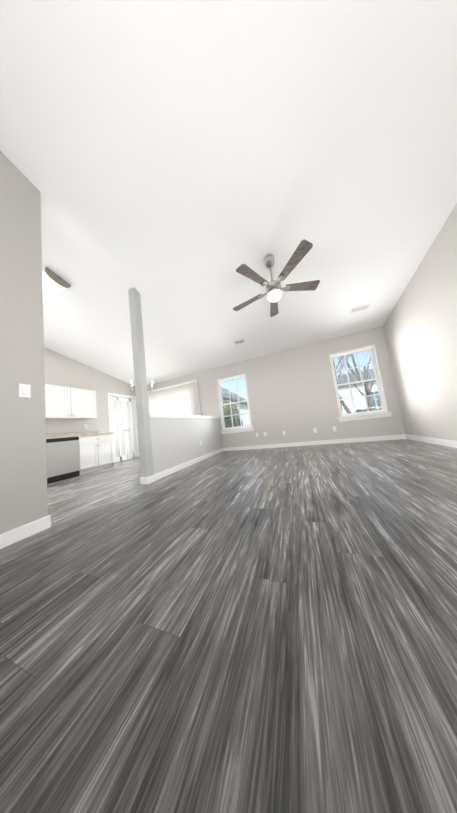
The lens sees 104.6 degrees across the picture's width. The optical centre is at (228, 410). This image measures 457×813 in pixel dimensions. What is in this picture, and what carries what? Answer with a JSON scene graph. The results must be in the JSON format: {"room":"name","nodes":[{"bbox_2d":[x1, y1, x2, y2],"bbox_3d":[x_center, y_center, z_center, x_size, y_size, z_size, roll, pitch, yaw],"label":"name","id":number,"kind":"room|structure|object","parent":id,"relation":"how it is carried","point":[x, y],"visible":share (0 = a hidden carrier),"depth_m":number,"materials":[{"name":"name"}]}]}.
{"room":"empty living room","nodes":[
{"label":"empty living room","id":0,"kind":"room"},
{"bbox_2d":[0,151,47,534],"bbox_3d":[-2.131,-0.844,0.841,0.120,3.656,1.820,-9,-6,20],"label":"wall","id":1,"kind":"structure","parent":0,"point":[23,480],"depth_m":1.51,"materials":[{"name":"grey paint"}]},
{"bbox_2d":[18,383,30,397],"bbox_3d":[-1.712,-0.169,1.485,0.016,0.115,0.070,-9,-6,20],"label":"light switch","id":2,"kind":"object","parent":1,"relation":"attached to","point":[24,390],"visible":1,"depth_m":1.48,"materials":[{"name":"white plastic"}]},
{"bbox_2d":[0,515,50,548],"bbox_3d":[-1.854,0.908,0.675,0.014,0.095,1.803,-9,-6,20],"label":"baseboard","id":3,"kind":"structure","parent":1,"relation":"attached to","point":[8,538],"depth_m":1.37,"materials":[{"name":"white wood"}]},
{"bbox_2d":[44,347,135,433],"bbox_3d":[-4.288,-0.351,3.699,0.150,3.708,5.950,-9,-6,20],"label":"wall","id":4,"kind":"structure","parent":0,"point":[61,370],"depth_m":4.66,"materials":[{"name":"grey paint"}]},
{"bbox_2d":[45,384,96,419],"bbox_3d":[-3.808,-0.174,4.166,0.360,0.730,1.120,-9,-6,20],"label":"upper cabinet","id":5,"kind":"object","parent":4,"relation":"attached to","point":[65,403],"visible":0.79,"depth_m":4.09,"materials":[{"name":"white wood"}]},
{"bbox_2d":[58,431,97,434],"bbox_3d":[-4.158,0.534,3.436,0.020,0.100,3.130,-9,-6,20],"label":"backsplash","id":6,"kind":"structure","parent":4,"relation":"attached to","point":[86,432],"depth_m":4.37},
{"bbox_2d":[107,393,139,462],"bbox_3d":[-3.362,0.532,5.725,0.202,2.115,1.100,-9,-6,20],"label":"curtain","id":7,"kind":"object","parent":4,"relation":"attached to","point":[122,415],"depth_m":5.65,"materials":[{"name":"white fabric"}]},
{"bbox_2d":[128,287,221,476],"bbox_3d":[-0.889,-0.395,3.957,0.120,3.045,2.740,-9,-6,20],"label":"wall column","id":8,"kind":"structure","parent":0,"point":[166,443],"depth_m":2.84,"materials":[{"name":"grey paint"}]},
{"bbox_2d":[140,477,145,483],"bbox_3d":[-0.781,1.073,3.840,0.013,0.095,2.753,-9,-6,20],"label":"baseboard","id":9,"kind":"structure","parent":8,"relation":"attached to","point":[142,479],"depth_m":2.54,"materials":[{"name":"white wood"}]},
{"bbox_2d":[149,414,218,417],"bbox_3d":[-0.804,0.145,3.963,0.164,0.060,2.620,-9,-6,20],"label":"trim","id":10,"kind":"structure","parent":8,"relation":"attached to","point":[169,416],"depth_m":3.33,"materials":[{"name":"white wood"}]},
{"bbox_2d":[146,448,222,483],"bbox_3d":[-0.665,1.054,3.775,0.014,0.095,2.713,-9,-6,20],"label":"baseboard","id":11,"kind":"structure","parent":8,"relation":"attached to","point":[150,479],"depth_m":3.15,"materials":[{"name":"white wood"}]},
{"bbox_2d":[0,439,456,812],"bbox_3d":[-0.672,0.992,2.249,7.480,0.060,5.950,-9,-6,20],"label":"floor","id":12,"kind":"structure","parent":0,"point":[269,630],"depth_m":0.56,"materials":[{"name":"grey wood"}]},
{"bbox_2d":[46,437,79,483],"bbox_3d":[-3.632,1.018,3.699,0.572,0.846,0.592,-9,-6,20],"label":"dishwasher","id":13,"kind":"object","parent":12,"relation":"on","point":[63,458],"visible":0.6,"depth_m":3.60,"materials":[{"name":"silver metal"}]},
{"bbox_2d":[74,435,113,474],"bbox_3d":[-3.417,1.052,4.363,0.598,0.850,0.795,-9,-6,20],"label":"base cabinet","id":14,"kind":"object","parent":12,"relation":"on","point":[96,450],"depth_m":4.21,"materials":[{"name":"white wood"}]},
{"bbox_2d":[46,431,113,438],"bbox_3d":[-3.870,0.560,3.324,0.623,0.040,3.130,-9,-6,20],"label":"countertop","id":15,"kind":"structure","parent":14,"relation":"on","point":[110,433],"depth_m":3.88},
{"bbox_2d":[0,0,456,385],"bbox_3d":[-1.041,-2.126,2.537,7.520,1.398,5.990,-9,-6,20],"label":"ceiling","id":16,"kind":"structure","parent":0,"point":[177,163],"depth_m":1.66,"materials":[{"name":"white paint"}]},
{"bbox_2d":[42,267,70,302],"bbox_3d":[-3.047,-1.853,2.804,1.210,0.134,0.291,-9,-6,20],"label":"kitchen ceiling light","id":17,"kind":"object","parent":16,"relation":"attached to","point":[54,284],"visible":0.48,"depth_m":2.63,"materials":[{"name":"white glass"}]},
{"bbox_2d":[131,380,153,394],"bbox_3d":[-2.152,-0.915,4.369,0.564,1.107,0.575,-9,-6,20],"label":"dining chandelier","id":18,"kind":"object","parent":16,"relation":"hanging from","point":[134,390],"visible":0.42,"depth_m":4.32,"materials":[{"name":"white glass"}]},
{"bbox_2d":[233,339,244,344],"bbox_3d":[0.256,-1.626,4.175,0.260,0.032,0.119,-9,-6,20],"label":"ceiling vent","id":19,"kind":"object","parent":16,"relation":"in","point":[239,341],"visible":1,"depth_m":4.17,"materials":[{"name":"white metal"}]},
{"bbox_2d":[233,239,319,316],"bbox_3d":[0.607,-1.842,2.510,1.251,0.624,1.226,-9,-6,20],"label":"ceiling fan","id":20,"kind":"object","parent":16,"relation":"hanging from","point":[273,289],"visible":1,"depth_m":2.37,"materials":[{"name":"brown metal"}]},
{"bbox_2d":[350,303,370,313],"bbox_3d":[2.521,-1.954,3.385,0.310,0.032,0.119,-9,-6,20],"label":"ceiling vent","id":21,"kind":"object","parent":16,"relation":"in","point":[360,308],"visible":1,"depth_m":3.38,"materials":[{"name":"white metal"}]},
{"bbox_2d":[147,326,404,447],"bbox_3d":[0.217,-0.132,5.069,7.480,2.470,0.150,-9,-6,20],"label":"wall","id":22,"kind":"structure","parent":0,"point":[292,393],"depth_m":4.42,"materials":[{"name":"grey paint"}]},
{"bbox_2d":[148,380,200,415],"bbox_3d":[-1.794,0.279,5.667,2.070,2.187,0.069,-9,-6,20],"label":"vertical blind","id":23,"kind":"object","parent":22,"relation":"attached to","point":[180,399],"visible":0.4,"depth_m":5.63,"materials":[{"name":"plastic"}]},
{"bbox_2d":[217,374,253,433],"bbox_3d":[0.164,-0.184,5.063,0.990,1.615,0.175,-9,-6,20],"label":"window","id":24,"kind":"structure","parent":22,"relation":"in","point":[239,429],"depth_m":5.07,"materials":[{"name":"white"}]},
{"bbox_2d":[218,375,247,428],"bbox_3d":[0.153,-0.233,5.054,0.812,1.434,0.044,-9,-6,20],"label":"window blind","id":25,"kind":"object","parent":24,"relation":"attached to","point":[230,379],"visible":0.9,"depth_m":5.07,"materials":[{"name":"white"}]},
{"bbox_2d":[223,434,404,450],"bbox_3d":[1.721,0.825,4.359,4.090,0.095,0.014,-9,-6,20],"label":"baseboard","id":26,"kind":"structure","parent":22,"relation":"attached to","point":[390,437],"depth_m":4.17,"materials":[{"name":"white wood"}]},
{"bbox_2d":[329,344,391,421],"bbox_3d":[2.925,-0.607,4.023,0.990,1.615,0.175,-9,-6,20],"label":"window","id":27,"kind":"structure","parent":22,"relation":"in","point":[361,415],"depth_m":3.98,"materials":[{"name":"white"}]},
{"bbox_2d":[331,347,384,414],"bbox_3d":[2.914,-0.656,4.015,0.812,1.434,0.044,-9,-6,20],"label":"window blind","id":28,"kind":"object","parent":27,"relation":"attached to","point":[350,353],"visible":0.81,"depth_m":4.02,"materials":[{"name":"white plastic"}]},
{"bbox_2d":[383,203,456,440],"bbox_3d":[2.502,-1.391,1.142,0.150,3.708,5.950,-9,-6,20],"label":"wall","id":29,"kind":"structure","parent":0,"point":[420,328],"depth_m":2.69,"materials":[{"name":"grey paint"}]},
{"bbox_2d":[404,434,456,447],"bbox_3d":[2.643,0.408,1.020,0.014,0.095,5.620,-9,-6,20],"label":"baseboard","id":30,"kind":"structure","parent":29,"relation":"attached to","point":[449,443],"depth_m":2.89,"materials":[{"name":"white wood"}]},
{"label":"outside","id":31,"kind":"structure","parent":0,"visible":0},
{"bbox_3d":[5.470,1.259,8.965,80.000,0.100,80.000,-9,-6,20],"label":"lawn","id":32,"kind":"structure","parent":31,"visible":0},
{"bbox_2d":[223,400,242,427],"bbox_3d":[-0.039,0.592,7.071,1.491,2.028,1.424,-9,-6,20],"label":"bush","id":33,"kind":"object","parent":32,"relation":"on","point":[227,418],"depth_m":6.62,"materials":[{"name":"green plant"}]},
{"bbox_2d":[221,387,249,424],"bbox_3d":[-1.486,0.022,12.925,5.400,4.700,10.400,-9,-6,20],"label":"neighbouring house","id":34,"kind":"structure","parent":32,"relation":"on","point":[241,408],"depth_m":12.61,"materials":[{"name":"white"}]},
{"bbox_2d":[243,406,380,425],"bbox_3d":[7.000,0.300,7.384,13.810,1.150,0.060,-9,-6,20],"label":"fence","id":35,"kind":"object","parent":32,"relation":"on","point":[377,407],"depth_m":7.91,"materials":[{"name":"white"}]},
{"bbox_2d":[335,355,349,384],"bbox_3d":[5.026,-2.710,9.119,4.225,7.946,4.206,-9,-6,20],"label":"tree","id":36,"kind":"object","parent":32,"relation":"on","point":[340,369],"depth_m":8.37,"materials":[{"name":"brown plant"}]},
{"bbox_2d":[339,394,351,412],"bbox_3d":[4.714,-3.747,9.029,5.151,10.067,4.787,-9,-6,20],"label":"tree","id":37,"kind":"object","parent":32,"relation":"on","point":[343,405],"depth_m":7.20,"materials":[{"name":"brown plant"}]},
{"bbox_2d":[334,350,374,406],"bbox_3d":[6.812,-2.325,8.531,4.681,6.641,4.495,-9,-6,20],"label":"tree","id":38,"kind":"object","parent":32,"relation":"on","point":[367,388],"depth_m":8.55,"materials":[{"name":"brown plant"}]},
{"bbox_2d":[335,369,380,413],"bbox_3d":[12.114,-1.271,20.473,13.700,5.450,8.700,-9,-6,20],"label":"neighbouring house","id":39,"kind":"structure","parent":32,"relation":"on","point":[347,395],"depth_m":16.40,"materials":[{"name":"beige"}]},
{"bbox_2d":[343,354,373,406],"bbox_3d":[6.095,-5.822,10.749,4.673,14.161,5.066,-9,-6,20],"label":"tree","id":40,"kind":"object","parent":32,"relation":"on","point":[354,362],"depth_m":10.03,"materials":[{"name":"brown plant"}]},
{"bbox_2d":[356,408,380,411],"bbox_3d":[4.144,0.513,4.901,1.753,1.239,1.619,-9,-6,20],"label":"bush","id":41,"kind":"object","parent":32,"relation":"on","point":[358,410],"depth_m":5.00,"materials":[{"name":"green plant"}]}
]}

